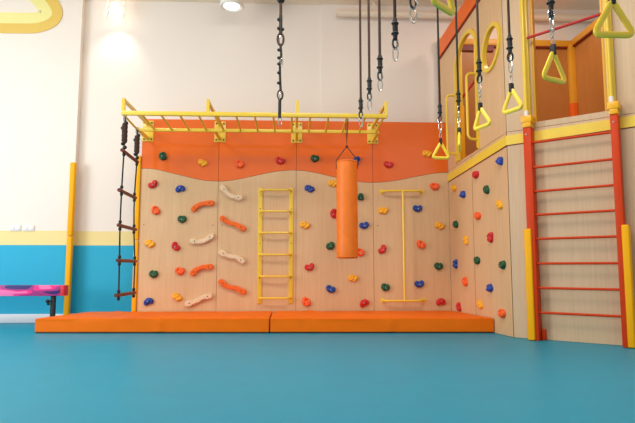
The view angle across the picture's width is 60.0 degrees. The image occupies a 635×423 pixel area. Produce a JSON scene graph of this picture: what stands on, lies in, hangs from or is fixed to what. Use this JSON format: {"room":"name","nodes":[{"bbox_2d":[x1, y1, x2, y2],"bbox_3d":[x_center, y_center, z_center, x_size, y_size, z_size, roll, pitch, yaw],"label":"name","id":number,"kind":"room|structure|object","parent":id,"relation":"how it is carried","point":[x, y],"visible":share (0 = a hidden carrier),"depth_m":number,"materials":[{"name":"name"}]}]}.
{"room":"children's indoor gym","nodes":[
{"label":"children's indoor gym","id":0,"kind":"room"},
{"bbox_2d":[0,0,84,313],"bbox_3d":[-6.716,-0.941,9.159,5.400,5.485,0.320,0,-6,-3],"label":"wall","id":1,"kind":"structure","parent":0,"point":[41,73],"depth_m":9.11,"materials":[{"name":"white paint"}]},
{"bbox_2d":[9,225,20,230],"bbox_3d":[-4.917,0.267,8.947,0.184,0.100,0.017,0,-6,-3],"label":"switch plate","id":2,"kind":"object","parent":1,"relation":"attached to","point":[12,227],"visible":1,"depth_m":8.94,"materials":[{"name":"white plastic"}]},
{"bbox_2d":[23,225,34,230],"bbox_3d":[-4.702,0.268,8.957,0.184,0.100,0.017,0,-6,-3],"label":"switch plate","id":3,"kind":"object","parent":1,"relation":"attached to","point":[25,227],"visible":1,"depth_m":8.95,"materials":[{"name":"white plastic"}]},
{"bbox_2d":[0,0,62,32],"bbox_3d":[-5.471,-3.429,9.303,2.277,0.848,0.014,0,-6,-3],"label":"wall decoration","id":4,"kind":"object","parent":1,"relation":"attached to","point":[51,14],"visible":1,"depth_m":9.31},
{"bbox_2d":[0,314,62,322],"bbox_3d":[-6.708,1.702,8.716,5.400,0.137,0.020,0,-6,-3],"label":"baseboard","id":5,"kind":"structure","parent":1,"relation":"attached to","point":[4,318],"depth_m":8.80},
{"bbox_2d":[63,162,76,314],"bbox_3d":[-4.017,0.476,8.931,0.088,2.580,0.085,0,-6,-3],"label":"guard","id":6,"kind":"object","parent":1,"relation":"attached to","point":[73,166],"visible":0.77,"depth_m":8.91,"materials":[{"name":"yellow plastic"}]},
{"bbox_2d":[0,323,634,422],"bbox_3d":[-0.157,1.317,3.329,18.000,0.200,12.900,0,-6,-3],"label":"floor","id":7,"kind":"structure","parent":0,"point":[269,377],"depth_m":4.32,"materials":[{"name":"teal plastic"}]},
{"bbox_2d":[0,285,68,316],"bbox_3d":[-5.112,1.418,8.275,2.600,0.611,0.500,0,-6,-3],"label":"bench","id":8,"kind":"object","parent":7,"relation":"on","point":[53,291],"depth_m":8.26,"materials":[{"name":"pink plastic"}]},
{"bbox_2d":[35,311,271,332],"bbox_3d":[-2.245,1.579,7.926,3.141,0.216,1.261,0,-6,-3],"label":"mat","id":9,"kind":"object","parent":7,"relation":"on","point":[116,321],"visible":0.98,"depth_m":7.38,"materials":[{"name":"orange leather"}]},
{"bbox_2d":[132,119,451,312],"bbox_3d":[-0.379,0.147,8.909,5.039,3.261,0.230,0,-6,-3],"label":"wall","id":10,"kind":"structure","parent":7,"relation":"on","point":[403,144],"depth_m":8.82,"materials":[{"name":"brown wood"}]},
{"bbox_2d":[144,298,153,305],"bbox_3d":[-2.633,1.406,8.559,0.157,0.126,0.061,0,-6,-3],"label":"hold","id":11,"kind":"object","parent":10,"relation":"attached to","point":[147,301],"visible":1,"depth_m":8.55,"materials":[{"name":"blue plastic"}]},
{"bbox_2d":[145,240,154,247],"bbox_3d":[-2.645,0.507,8.654,0.166,0.128,0.053,0,-6,-3],"label":"hold","id":12,"kind":"object","parent":10,"relation":"attached to","point":[149,243],"visible":1,"depth_m":8.64,"materials":[{"name":"yellow plastic"}]},
{"bbox_2d":[148,180,157,187],"bbox_3d":[-2.628,-0.439,8.748,0.150,0.137,0.061,0,-6,-3],"label":"hold","id":13,"kind":"object","parent":10,"relation":"attached to","point":[154,183],"visible":1,"depth_m":8.74,"materials":[{"name":"red plastic"}]},
{"bbox_2d":[149,270,157,277],"bbox_3d":[-2.571,0.982,8.604,0.147,0.128,0.063,0,-6,-3],"label":"hold","id":14,"kind":"object","parent":10,"relation":"attached to","point":[153,274],"visible":1,"depth_m":8.59,"materials":[{"name":"green plastic"}]},
{"bbox_2d":[151,206,159,214],"bbox_3d":[-2.565,-0.022,8.706,0.139,0.152,0.065,0,-6,-3],"label":"hold","id":15,"kind":"object","parent":10,"relation":"attached to","point":[155,210],"visible":1,"depth_m":8.69,"materials":[{"name":"orange plastic"}]},
{"bbox_2d":[159,152,166,160],"bbox_3d":[-2.483,-0.892,8.800,0.130,0.146,0.063,0,-6,-3],"label":"hold","id":16,"kind":"object","parent":10,"relation":"attached to","point":[162,155],"visible":1,"depth_m":8.79,"materials":[{"name":"green plastic"}]},
{"bbox_2d":[172,242,179,250],"bbox_3d":[-2.235,0.546,8.665,0.140,0.148,0.061,0,-6,-3],"label":"hold","id":17,"kind":"object","parent":10,"relation":"attached to","point":[175,246],"visible":1,"depth_m":8.65,"materials":[{"name":"red plastic"}]},
{"bbox_2d":[172,293,181,300],"bbox_3d":[-2.195,1.336,8.590,0.162,0.135,0.053,0,-6,-3],"label":"hold","id":18,"kind":"object","parent":10,"relation":"attached to","point":[176,296],"visible":1,"depth_m":8.58,"materials":[{"name":"yellow plastic"}]},
{"bbox_2d":[175,267,184,274],"bbox_3d":[-2.162,0.939,8.626,0.160,0.127,0.065,0,-6,-3],"label":"hold","id":19,"kind":"object","parent":10,"relation":"attached to","point":[180,271],"visible":1,"depth_m":8.62,"materials":[{"name":"orange plastic"}]},
{"bbox_2d":[175,185,184,192],"bbox_3d":[-2.190,-0.364,8.761,0.159,0.123,0.061,0,-6,-3],"label":"hold","id":20,"kind":"object","parent":10,"relation":"attached to","point":[179,188],"visible":1,"depth_m":8.75,"materials":[{"name":"blue plastic"}]},
{"bbox_2d":[177,216,186,222],"bbox_3d":[-2.150,0.122,8.711,0.147,0.124,0.063,0,-6,-3],"label":"hold","id":21,"kind":"object","parent":10,"relation":"attached to","point":[181,219],"visible":1,"depth_m":8.70,"materials":[{"name":"green plastic"}]},
{"bbox_2d":[184,293,212,306],"bbox_3d":[-1.858,1.381,8.597,0.432,0.208,0.063,0,-6,-3],"label":"grip","id":22,"kind":"object","parent":10,"relation":"attached to","point":[209,295],"visible":1,"depth_m":8.57,"materials":[{"name":"beige plastic"}]},
{"bbox_2d":[190,233,213,243],"bbox_3d":[-1.824,0.430,8.696,0.380,0.173,0.063,0,-6,-3],"label":"grip","id":23,"kind":"object","parent":10,"relation":"attached to","point":[210,236],"visible":1,"depth_m":8.67,"materials":[{"name":"beige plastic"}]},
{"bbox_2d":[190,264,213,275],"bbox_3d":[-1.821,0.920,8.646,0.365,0.189,0.063,0,-6,-3],"label":"grip","id":24,"kind":"object","parent":10,"relation":"attached to","point":[195,270],"visible":1,"depth_m":8.62,"materials":[{"name":"orange paint"}]},
{"bbox_2d":[191,200,214,211],"bbox_3d":[-1.827,-0.084,8.749,0.369,0.184,0.063,0,-6,-3],"label":"grip","id":25,"kind":"object","parent":10,"relation":"attached to","point":[195,207],"visible":1,"depth_m":8.73,"materials":[{"name":"orange paint"}]},
{"bbox_2d":[198,159,207,166],"bbox_3d":[-1.841,-0.783,8.824,0.166,0.127,0.053,0,-6,-3],"label":"hold","id":26,"kind":"object","parent":10,"relation":"attached to","point":[202,162],"visible":1,"depth_m":8.81,"materials":[{"name":"yellow plastic"}]},
{"bbox_2d":[220,185,242,200],"bbox_3d":[-1.373,-0.301,8.792,0.371,0.250,0.063,0,-6,-3],"label":"grip","id":27,"kind":"object","parent":10,"relation":"attached to","point":[223,188],"visible":1,"depth_m":8.76,"materials":[{"name":"beige plastic"}]},
{"bbox_2d":[218,279,245,294],"bbox_3d":[-1.339,1.185,8.641,0.442,0.245,0.063,0,-6,-3],"label":"grip","id":28,"kind":"object","parent":10,"relation":"attached to","point":[221,282],"visible":1,"depth_m":8.61,"materials":[{"name":"orange paint"}]},
{"bbox_2d":[219,250,244,263],"bbox_3d":[-1.351,0.715,8.689,0.420,0.223,0.063,0,-6,-3],"label":"grip","id":29,"kind":"object","parent":10,"relation":"attached to","point":[241,260],"visible":1,"depth_m":8.66,"materials":[{"name":"beige plastic"}]},
{"bbox_2d":[220,215,245,230],"bbox_3d":[-1.344,0.190,8.743,0.417,0.252,0.063,0,-6,-3],"label":"grip","id":30,"kind":"object","parent":10,"relation":"attached to","point":[224,219],"visible":1,"depth_m":8.72,"materials":[{"name":"orange paint"}]},
{"bbox_2d":[235,160,244,167],"bbox_3d":[-1.254,-0.765,8.843,0.155,0.132,0.065,0,-6,-3],"label":"hold","id":31,"kind":"object","parent":10,"relation":"attached to","point":[239,164],"visible":1,"depth_m":8.83,"materials":[{"name":"orange plastic"}]},
{"bbox_2d":[121,98,387,143],"bbox_3d":[-0.883,-1.355,8.288,3.818,0.340,1.325,0,-6,-3],"label":"bars","id":32,"kind":"object","parent":10,"relation":"attached to","point":[147,131],"visible":1,"depth_m":8.06,"materials":[{"name":"yellow metal"}]},
{"bbox_2d":[114,116,139,300],"bbox_3d":[-2.685,-0.044,7.792,0.105,2.550,0.862,0,-6,-5],"label":"ladder","id":33,"kind":"object","parent":32,"relation":"hanging from","point":[124,127],"visible":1,"depth_m":7.58,"materials":[{"name":"fabric"}]},
{"bbox_2d":[336,119,357,258],"bbox_3d":[0.423,-0.339,7.903,0.321,2.025,0.318,0,-6,-3],"label":"bag","id":34,"kind":"object","parent":32,"relation":"hanging from","point":[346,169],"visible":1,"depth_m":7.75,"materials":[{"name":"orange leather"}]},
{"bbox_2d":[257,188,292,303],"bbox_3d":[-0.667,0.530,8.697,0.562,1.839,0.146,0,-6,-3],"label":"ladder","id":35,"kind":"object","parent":10,"relation":"attached to","point":[260,190],"visible":1,"depth_m":8.72,"materials":[{"name":"yellow metal"}]},
{"bbox_2d":[275,157,284,164],"bbox_3d":[-0.601,-0.825,8.881,0.158,0.125,0.061,0,-6,-3],"label":"hold","id":36,"kind":"object","parent":10,"relation":"attached to","point":[278,160],"visible":1,"depth_m":8.87,"materials":[{"name":"red plastic"}]},
{"bbox_2d":[300,222,309,228],"bbox_3d":[-0.197,0.220,8.796,0.167,0.122,0.053,0,-6,-3],"label":"hold","id":37,"kind":"object","parent":10,"relation":"attached to","point":[304,225],"visible":1,"depth_m":8.79,"materials":[{"name":"yellow plastic"}]},
{"bbox_2d":[302,297,310,305],"bbox_3d":[-0.172,1.423,8.667,0.142,0.149,0.065,0,-6,-3],"label":"hold","id":38,"kind":"object","parent":10,"relation":"attached to","point":[305,301],"visible":1,"depth_m":8.65,"materials":[{"name":"orange plastic"}]},
{"bbox_2d":[304,263,313,270],"bbox_3d":[-0.128,0.879,8.727,0.158,0.125,0.061,0,-6,-3],"label":"hold","id":39,"kind":"object","parent":10,"relation":"attached to","point":[310,266],"visible":1,"depth_m":8.72,"materials":[{"name":"red plastic"}]},
{"bbox_2d":[305,185,314,192],"bbox_3d":[-0.126,-0.369,8.860,0.166,0.127,0.053,0,-6,-3],"label":"hold","id":40,"kind":"object","parent":10,"relation":"attached to","point":[308,188],"visible":1,"depth_m":8.85,"materials":[{"name":"blue plastic"}]},
{"bbox_2d":[310,155,318,162],"bbox_3d":[-0.041,-0.863,8.909,0.146,0.130,0.063,0,-6,-3],"label":"hold","id":41,"kind":"object","parent":10,"relation":"attached to","point":[315,158],"visible":1,"depth_m":8.90,"materials":[{"name":"green plastic"}]},
{"bbox_2d":[326,242,334,249],"bbox_3d":[0.208,0.545,8.776,0.142,0.130,0.063,0,-6,-3],"label":"hold","id":42,"kind":"object","parent":10,"relation":"attached to","point":[331,245],"visible":1,"depth_m":8.76,"materials":[{"name":"green plastic"}]},
{"bbox_2d":[326,285,335,292],"bbox_3d":[0.214,1.227,8.707,0.156,0.128,0.061,0,-6,-3],"label":"hold","id":43,"kind":"object","parent":10,"relation":"attached to","point":[329,288],"visible":1,"depth_m":8.70,"materials":[{"name":"blue plastic"}]},
{"bbox_2d":[328,180,335,186],"bbox_3d":[0.254,-0.455,8.886,0.167,0.121,0.053,0,-6,-3],"label":"hold","id":44,"kind":"object","parent":10,"relation":"attached to","point":[332,183],"visible":0.91,"depth_m":8.87,"materials":[{"name":"yellow plastic"}]},
{"bbox_2d":[330,209,336,217],"bbox_3d":[0.261,0.030,8.832,0.116,0.160,0.061,0,-6,-3],"label":"hold","id":45,"kind":"object","parent":10,"relation":"attached to","point":[333,211],"visible":0.94,"depth_m":8.82,"materials":[{"name":"red plastic"}]},
{"bbox_2d":[348,275,357,281],"bbox_3d":[0.570,1.060,8.744,0.167,0.119,0.053,0,-6,-3],"label":"hold","id":46,"kind":"object","parent":10,"relation":"attached to","point":[354,278],"visible":1,"depth_m":8.73,"materials":[{"name":"yellow plastic"}]},
{"bbox_2d":[358,193,363,200],"bbox_3d":[0.691,-0.243,8.873,0.127,0.124,0.074,0,-6,-3],"label":"hold","id":47,"kind":"object","parent":10,"relation":"attached to","point":[360,195],"visible":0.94,"depth_m":8.86,"materials":[{"name":"green plastic"}]},
{"bbox_2d":[358,248,364,255],"bbox_3d":[0.683,0.648,8.786,0.155,0.132,0.065,0,-6,-3],"label":"hold","id":48,"kind":"object","parent":10,"relation":"attached to","point":[361,252],"visible":0.88,"depth_m":8.77,"materials":[{"name":"orange plastic"}]},
{"bbox_2d":[359,222,368,228],"bbox_3d":[0.753,0.219,8.835,0.160,0.121,0.061,0,-6,-3],"label":"hold","id":49,"kind":"object","parent":10,"relation":"attached to","point":[364,225],"visible":1,"depth_m":8.82,"materials":[{"name":"blue plastic"}]},
{"bbox_2d":[360,299,368,307],"bbox_3d":[0.746,1.458,8.707,0.152,0.134,0.061,0,-6,-3],"label":"hold","id":50,"kind":"object","parent":10,"relation":"attached to","point":[363,302],"visible":1,"depth_m":8.70,"materials":[{"name":"red plastic"}]},
{"bbox_2d":[378,244,386,253],"bbox_3d":[1.042,0.601,8.809,0.140,0.148,0.061,0,-6,-3],"label":"hold","id":51,"kind":"object","parent":10,"relation":"attached to","point":[383,248],"visible":1,"depth_m":8.80,"materials":[{"name":"red plastic"}]},
{"bbox_2d":[378,207,387,213],"bbox_3d":[1.064,-0.017,8.878,0.166,0.117,0.053,0,-6,-3],"label":"hold","id":52,"kind":"object","parent":10,"relation":"attached to","point":[380,210],"visible":1,"depth_m":8.87,"materials":[{"name":"yellow plastic"}]},
{"bbox_2d":[381,283,389,290],"bbox_3d":[1.086,1.206,8.748,0.146,0.130,0.063,0,-6,-3],"label":"hold","id":53,"kind":"object","parent":10,"relation":"attached to","point":[385,287],"visible":1,"depth_m":8.73,"materials":[{"name":"green plastic"}]},
{"bbox_2d":[384,161,393,167],"bbox_3d":[1.164,-0.768,8.955,0.160,0.117,0.061,0,-6,-3],"label":"hold","id":54,"kind":"object","parent":10,"relation":"attached to","point":[387,164],"visible":1,"depth_m":8.95,"materials":[{"name":"red plastic"}]},
{"bbox_2d":[379,189,425,302],"bbox_3d":[1.370,0.542,8.794,0.740,1.827,0.141,0,-6,-3],"label":"bar","id":55,"kind":"object","parent":10,"relation":"attached to","point":[381,191],"visible":1,"depth_m":8.74,"materials":[{"name":"yellow metal"}]},
{"bbox_2d":[413,205,422,211],"bbox_3d":[1.627,-0.051,8.903,0.160,0.112,0.061,0,-6,-3],"label":"hold","id":56,"kind":"object","parent":10,"relation":"attached to","point":[416,208],"visible":1,"depth_m":8.89,"materials":[{"name":"blue plastic"}]},
{"bbox_2d":[414,280,423,287],"bbox_3d":[1.632,1.158,8.779,0.160,0.117,0.061,0,-6,-3],"label":"hold","id":57,"kind":"object","parent":10,"relation":"attached to","point":[419,284],"visible":1,"depth_m":8.77,"materials":[{"name":"blue plastic"}]},
{"bbox_2d":[417,240,425,248],"bbox_3d":[1.674,0.529,8.843,0.150,0.142,0.065,0,-6,-3],"label":"hold","id":58,"kind":"object","parent":10,"relation":"attached to","point":[420,244],"visible":1,"depth_m":8.83,"materials":[{"name":"orange plastic"}]},
{"bbox_2d":[422,150,431,156],"bbox_3d":[1.804,-0.951,9.007,0.167,0.121,0.053,0,-6,-3],"label":"hold","id":59,"kind":"object","parent":10,"relation":"attached to","point":[426,153],"visible":0.99,"depth_m":9.00,"materials":[{"name":"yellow plastic"}]},
{"bbox_2d":[430,183,439,189],"bbox_3d":[1.913,-0.408,8.950,0.160,0.127,0.065,0,-6,-3],"label":"hold","id":60,"kind":"object","parent":10,"relation":"attached to","point":[434,186],"visible":1,"depth_m":8.94,"materials":[{"name":"orange plastic"}]},
{"bbox_2d":[434,262,442,269],"bbox_3d":[1.950,0.879,8.821,0.147,0.128,0.063,0,-6,-3],"label":"hold","id":61,"kind":"object","parent":10,"relation":"attached to","point":[438,266],"visible":1,"depth_m":8.81,"materials":[{"name":"green plastic"}]},
{"bbox_2d":[435,222,444,229],"bbox_3d":[1.984,0.230,8.894,0.166,0.127,0.053,0,-6,-3],"label":"hold","id":62,"kind":"object","parent":10,"relation":"attached to","point":[439,225],"visible":1,"depth_m":8.88,"materials":[{"name":"yellow plastic"}]},
{"bbox_2d":[436,298,445,305],"bbox_3d":[1.975,1.442,8.765,0.160,0.119,0.061,0,-6,-3],"label":"hold","id":63,"kind":"object","parent":10,"relation":"attached to","point":[439,301],"visible":1,"depth_m":8.75,"materials":[{"name":"red plastic"}]},
{"bbox_2d":[270,310,493,332],"bbox_3d":[0.839,1.588,8.009,3.015,0.214,1.375,0,-6,-3],"label":"mat","id":64,"kind":"object","parent":7,"relation":"on","point":[309,321],"visible":1,"depth_m":7.39,"materials":[{"name":"orange leather"}]},
{"bbox_2d":[437,0,634,344],"bbox_3d":[3.347,-1.058,7.622,2.547,5.396,3.770,0,-6,-3],"label":"tower","id":65,"kind":"object","parent":7,"relation":"on","point":[598,71],"visible":0.87,"depth_m":7.07,"materials":[{"name":"brown wood"}]},
{"bbox_2d":[451,185,456,191],"bbox_3d":[2.159,-0.371,8.757,0.049,0.118,0.154,1,-6,-10],"label":"hold","id":66,"kind":"object","parent":65,"relation":"attached to","point":[453,187],"visible":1,"depth_m":8.72,"materials":[{"name":"yellow plastic"}]},
{"bbox_2d":[452,220,457,227],"bbox_3d":[2.163,0.200,8.651,0.059,0.122,0.130,1,-6,-10],"label":"hold","id":67,"kind":"object","parent":65,"relation":"attached to","point":[455,223],"visible":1,"depth_m":8.62,"materials":[{"name":"green plastic"}]},
{"bbox_2d":[453,259,457,268],"bbox_3d":[2.155,0.824,8.639,0.056,0.149,0.110,1,-6,-10],"label":"hold","id":68,"kind":"object","parent":65,"relation":"attached to","point":[455,261],"visible":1,"depth_m":8.61,"materials":[{"name":"blue plastic"}]},
{"bbox_2d":[456,302,460,311],"bbox_3d":[2.169,1.472,8.488,0.056,0.145,0.118,1,-6,-10],"label":"hold","id":69,"kind":"object","parent":65,"relation":"attached to","point":[458,305],"visible":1,"depth_m":8.47,"materials":[{"name":"red plastic"}]},
{"bbox_2d":[459,191,465,197],"bbox_3d":[2.208,-0.262,8.408,0.068,0.114,0.122,1,-6,-10],"label":"hold","id":70,"kind":"object","parent":65,"relation":"attached to","point":[462,193],"visible":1,"depth_m":8.37,"materials":[{"name":"blue plastic"}]},
{"bbox_2d":[462,277,467,286],"bbox_3d":[2.210,1.055,8.284,0.060,0.148,0.122,1,-6,-10],"label":"hold","id":71,"kind":"object","parent":65,"relation":"attached to","point":[464,279],"visible":1,"depth_m":8.25,"materials":[{"name":"orange plastic"}]},
{"bbox_2d":[463,236,468,244],"bbox_3d":[2.226,0.435,8.287,0.049,0.148,0.122,1,-6,-10],"label":"hold","id":72,"kind":"object","parent":65,"relation":"attached to","point":[465,239],"visible":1,"depth_m":8.26,"materials":[{"name":"yellow plastic"}]},
{"bbox_2d":[472,171,478,178],"bbox_3d":[2.288,-0.537,7.997,0.060,0.119,0.147,1,-6,-10],"label":"hold","id":73,"kind":"object","parent":65,"relation":"attached to","point":[475,174],"visible":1,"depth_m":7.96,"materials":[{"name":"red plastic"}]},
{"bbox_2d":[473,256,479,264],"bbox_3d":[2.282,0.705,7.909,0.059,0.121,0.135,1,-6,-10],"label":"hold","id":74,"kind":"object","parent":65,"relation":"attached to","point":[476,260],"visible":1,"depth_m":7.87,"materials":[{"name":"green plastic"}]},
{"bbox_2d":[474,212,480,219],"bbox_3d":[2.292,0.062,7.910,0.060,0.120,0.146,1,-6,-10],"label":"hold","id":75,"kind":"object","parent":65,"relation":"attached to","point":[477,215],"visible":1,"depth_m":7.87,"materials":[{"name":"orange plastic"}]},
{"bbox_2d":[477,300,482,308],"bbox_3d":[2.294,1.319,7.802,0.049,0.129,0.148,1,-6,-10],"label":"hold","id":76,"kind":"object","parent":65,"relation":"attached to","point":[479,302],"visible":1,"depth_m":7.78,"materials":[{"name":"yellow plastic"}]},
{"bbox_2d":[483,185,489,193],"bbox_3d":[2.342,-0.305,7.664,0.059,0.131,0.121,1,-6,-10],"label":"hold","id":77,"kind":"object","parent":65,"relation":"attached to","point":[486,190],"visible":1,"depth_m":7.64,"materials":[{"name":"green plastic"}]},
{"bbox_2d":[486,284,492,291],"bbox_3d":[2.341,1.044,7.508,0.068,0.114,0.119,1,-6,-10],"label":"hold","id":78,"kind":"object","parent":65,"relation":"attached to","point":[489,287],"visible":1,"depth_m":7.48,"materials":[{"name":"blue plastic"}]},
{"bbox_2d":[487,232,492,242],"bbox_3d":[2.353,0.354,7.530,0.060,0.148,0.117,1,-4,-10],"label":"hold","id":79,"kind":"object","parent":65,"relation":"attached to","point":[490,234],"visible":1,"depth_m":7.50,"materials":[{"name":"red plastic"}]},
{"bbox_2d":[495,157,502,164],"bbox_3d":[2.406,-0.669,7.307,0.068,0.118,0.118,1,-6,-10],"label":"hold","id":80,"kind":"object","parent":65,"relation":"attached to","point":[499,160],"visible":1,"depth_m":7.27,"materials":[{"name":"blue plastic"}]},
{"bbox_2d":[496,200,502,208],"bbox_3d":[2.405,-0.094,7.306,0.049,0.132,0.145,1,-6,-10],"label":"hold","id":81,"kind":"object","parent":65,"relation":"attached to","point":[499,204],"visible":1,"depth_m":7.28,"materials":[{"name":"yellow plastic"}]},
{"bbox_2d":[498,309,505,317],"bbox_3d":[2.396,1.334,7.179,0.060,0.119,0.147,1,-6,-10],"label":"hold","id":82,"kind":"object","parent":65,"relation":"attached to","point":[501,313],"visible":1,"depth_m":7.14,"materials":[{"name":"orange plastic"}]},
{"bbox_2d":[498,260,505,268],"bbox_3d":[2.406,0.699,7.194,0.059,0.120,0.135,1,-6,-10],"label":"hold","id":83,"kind":"object","parent":65,"relation":"attached to","point":[502,264],"visible":1,"depth_m":7.15,"materials":[{"name":"green plastic"}]},
{"bbox_2d":[520,101,634,347],"bbox_3d":[3.042,0.152,6.502,1.140,2.763,0.184,-4,-7,37],"label":"ladder","id":84,"kind":"object","parent":7,"relation":"on","point":[623,232],"visible":1,"depth_m":6.45,"materials":[{"name":"red metal"}]},
{"bbox_2d":[71,0,599,312],"bbox_3d":[2.263,-0.894,9.609,12.620,5.485,0.230,0,-6,-3],"label":"wall","id":85,"kind":"structure","parent":0,"point":[161,56],"depth_m":9.51,"materials":[{"name":"white paint"}]},
{"bbox_2d":[106,0,599,9],"bbox_3d":[-0.157,-4.335,3.910,18.000,0.195,12.900,0,-6,-3],"label":"ceiling","id":86,"kind":"structure","parent":0,"point":[538,4],"depth_m":9.61,"materials":[{"name":"paint"}]},
{"bbox_2d":[105,0,125,21],"bbox_3d":[-3.397,-3.476,9.259,0.266,0.421,0.266,4,-7,-31],"label":"spotlight","id":87,"kind":"object","parent":86,"relation":"attached to","point":[115,9],"visible":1,"depth_m":9.22,"materials":[{"name":"beige"}]},
{"bbox_2d":[219,0,243,11],"bbox_3d":[-1.410,-3.531,9.053,0.400,0.354,0.400,0,-6,-3],"label":"ceiling lamp","id":88,"kind":"object","parent":86,"relation":"attached to","point":[226,5],"visible":1,"depth_m":9.00,"materials":[{"name":"white"}]},
{"bbox_2d":[224,2,239,9],"bbox_3d":[-1.410,-3.370,9.037,0.260,0.006,0.260,0,-6,-3],"label":"diffuser","id":89,"kind":"object","parent":88,"relation":"attached to","point":[227,5],"depth_m":9.03,"materials":[{"name":"white"}]},
{"bbox_2d":[277,0,284,125],"bbox_3d":[-0.419,-2.464,6.305,0.100,3.037,0.100,0,-6,-3],"label":"strap","id":90,"kind":"object","parent":86,"relation":"hanging from","point":[280,28],"visible":1,"depth_m":6.22,"materials":[{"name":"black fabric"}]},
{"bbox_2d":[358,0,362,126],"bbox_3d":[0.489,-2.459,6.348,0.100,3.038,0.100,0,-6,-3],"label":"strap","id":91,"kind":"object","parent":86,"relation":"hanging from","point":[360,100],"visible":1,"depth_m":6.25,"materials":[{"name":"black fabric"}]},
{"bbox_2d":[367,0,371,109],"bbox_3d":[0.524,-2.528,5.683,0.100,3.038,0.100,0,-6,-3],"label":"strap","id":92,"kind":"object","parent":86,"relation":"hanging from","point":[369,81],"visible":1,"depth_m":5.57,"materials":[{"name":"black fabric"}]},
{"bbox_2d":[377,0,382,90],"bbox_3d":[0.563,-2.589,5.089,0.100,3.038,0.100,0,-6,-3],"label":"strap","id":93,"kind":"object","parent":86,"relation":"hanging from","point":[380,58],"visible":1,"depth_m":4.97,"materials":[{"name":"black fabric"}]},
{"bbox_2d":[391,0,398,61],"bbox_3d":[0.599,-2.662,4.375,0.100,3.038,0.100,0,-6,-3],"label":"strap","id":94,"kind":"object","parent":86,"relation":"hanging from","point":[394,23],"visible":1,"depth_m":4.23,"materials":[{"name":"black fabric"}]},
{"bbox_2d":[409,0,417,23],"bbox_3d":[0.622,-2.730,3.720,0.100,3.038,0.100,0,-6,-3],"label":"strap","id":95,"kind":"object","parent":86,"relation":"hanging from","point":[416,2],"visible":1,"depth_m":3.57,"materials":[{"name":"metal"}]},
{"bbox_2d":[437,8,442,129],"bbox_3d":[1.480,-2.450,6.777,0.100,2.970,0.100,0,-6,-3],"label":"strap","id":96,"kind":"object","parent":86,"relation":"hanging from","point":[439,106],"visible":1,"depth_m":6.69,"materials":[{"name":"black fabric"}]},
{"bbox_2d":[432,128,449,159],"bbox_3d":[1.480,-0.813,6.609,0.220,0.378,0.044,1,-6,-8],"label":"ring","id":97,"kind":"object","parent":96,"relation":"hanging from","point":[440,143],"visible":1,"depth_m":6.59,"materials":[{"name":"plastic"}]},
{"bbox_2d":[455,0,460,119],"bbox_3d":[1.605,-2.502,6.389,0.100,2.945,0.100,0,-6,-3],"label":"strap","id":98,"kind":"object","parent":86,"relation":"hanging from","point":[458,93],"visible":1,"depth_m":6.30,"materials":[{"name":"black fabric"}]},
{"bbox_2d":[457,118,460,151],"bbox_3d":[1.598,-0.877,6.200,0.044,0.385,0.219,-2,-6,17],"label":"ring","id":99,"kind":"object","parent":98,"relation":"hanging from","point":[459,128],"visible":1,"depth_m":6.20,"materials":[{"name":"plastic"}]},
{"bbox_2d":[336,2,599,21],"bbox_3d":[4.401,-3.494,9.738,8.160,0.276,0.132,0,-6,-3],"label":"duct","id":100,"kind":"object","parent":86,"relation":"attached to","point":[339,13],"visible":0.43,"depth_m":9.57,"materials":[{"name":"metal"}]},
{"bbox_2d":[476,0,482,92],"bbox_3d":[1.561,-2.600,5.436,0.100,2.945,0.100,0,-6,-3],"label":"strap","id":101,"kind":"object","parent":86,"relation":"hanging from","point":[479,67],"visible":1,"depth_m":5.32,"materials":[{"name":"black fabric"}]},
{"bbox_2d":[473,90,490,130],"bbox_3d":[1.568,-0.975,5.255,0.044,0.383,0.220,3,-7,-29],"label":"ring","id":102,"kind":"object","parent":101,"relation":"hanging from","point":[480,105],"visible":1,"depth_m":5.26,"materials":[{"name":"plastic"}]},
{"bbox_2d":[506,0,513,72],"bbox_3d":[1.669,-2.658,4.898,0.100,2.940,0.100,0,-6,-3],"label":"strap","id":103,"kind":"object","parent":86,"relation":"hanging from","point":[509,38],"visible":1,"depth_m":4.77,"materials":[{"name":"black fabric"}]},
{"bbox_2d":[502,70,522,114],"bbox_3d":[1.671,-1.036,4.728,0.044,0.380,0.220,3,-7,-29],"label":"ring","id":104,"kind":"object","parent":103,"relation":"hanging from","point":[512,91],"visible":1,"depth_m":4.72,"materials":[{"name":"plastic"}]},
{"bbox_2d":[546,0,554,32],"bbox_3d":[1.694,-2.747,4.118,0.100,2.924,0.100,0,-6,-3],"label":"chain","id":105,"kind":"object","parent":86,"relation":"hanging from","point":[550,3],"visible":1,"depth_m":3.98,"materials":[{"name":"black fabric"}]},
{"bbox_2d":[542,28,565,83],"bbox_3d":[1.694,-1.122,3.951,0.245,0.400,0.044,3,-7,-28],"label":"ring","id":106,"kind":"object","parent":105,"relation":"hanging from","point":[553,53],"visible":1,"depth_m":3.94,"materials":[{"name":"plastic"}]},
{"bbox_3d":[1.697,-2.820,3.334,0.100,2.938,0.100,0,-6,-3],"label":"strap","id":107,"kind":"object","parent":86,"relation":"hanging from","visible":0},
{"bbox_2d":[593,0,634,37],"bbox_3d":[1.697,-1.191,3.167,0.240,0.396,0.044,0,-6,-3],"label":"ring","id":108,"kind":"object","parent":107,"relation":"hanging from","point":[611,4],"visible":1,"depth_m":3.14,"materials":[{"name":"plastic"}]},
{"bbox_3d":[0.655,-2.851,3.047,0.100,2.935,0.100,0,-6,-3],"label":"strap","id":109,"kind":"object","parent":86,"relation":"hanging from","visible":0},
{"bbox_2d":[431,0,455,15],"bbox_3d":[0.655,-1.232,2.881,0.044,0.378,0.220,-6,-8,44],"label":"ring","id":110,"kind":"object","parent":109,"relation":"hanging from","point":[451,9],"visible":1,"depth_m":2.87,"materials":[{"name":"plastic"}]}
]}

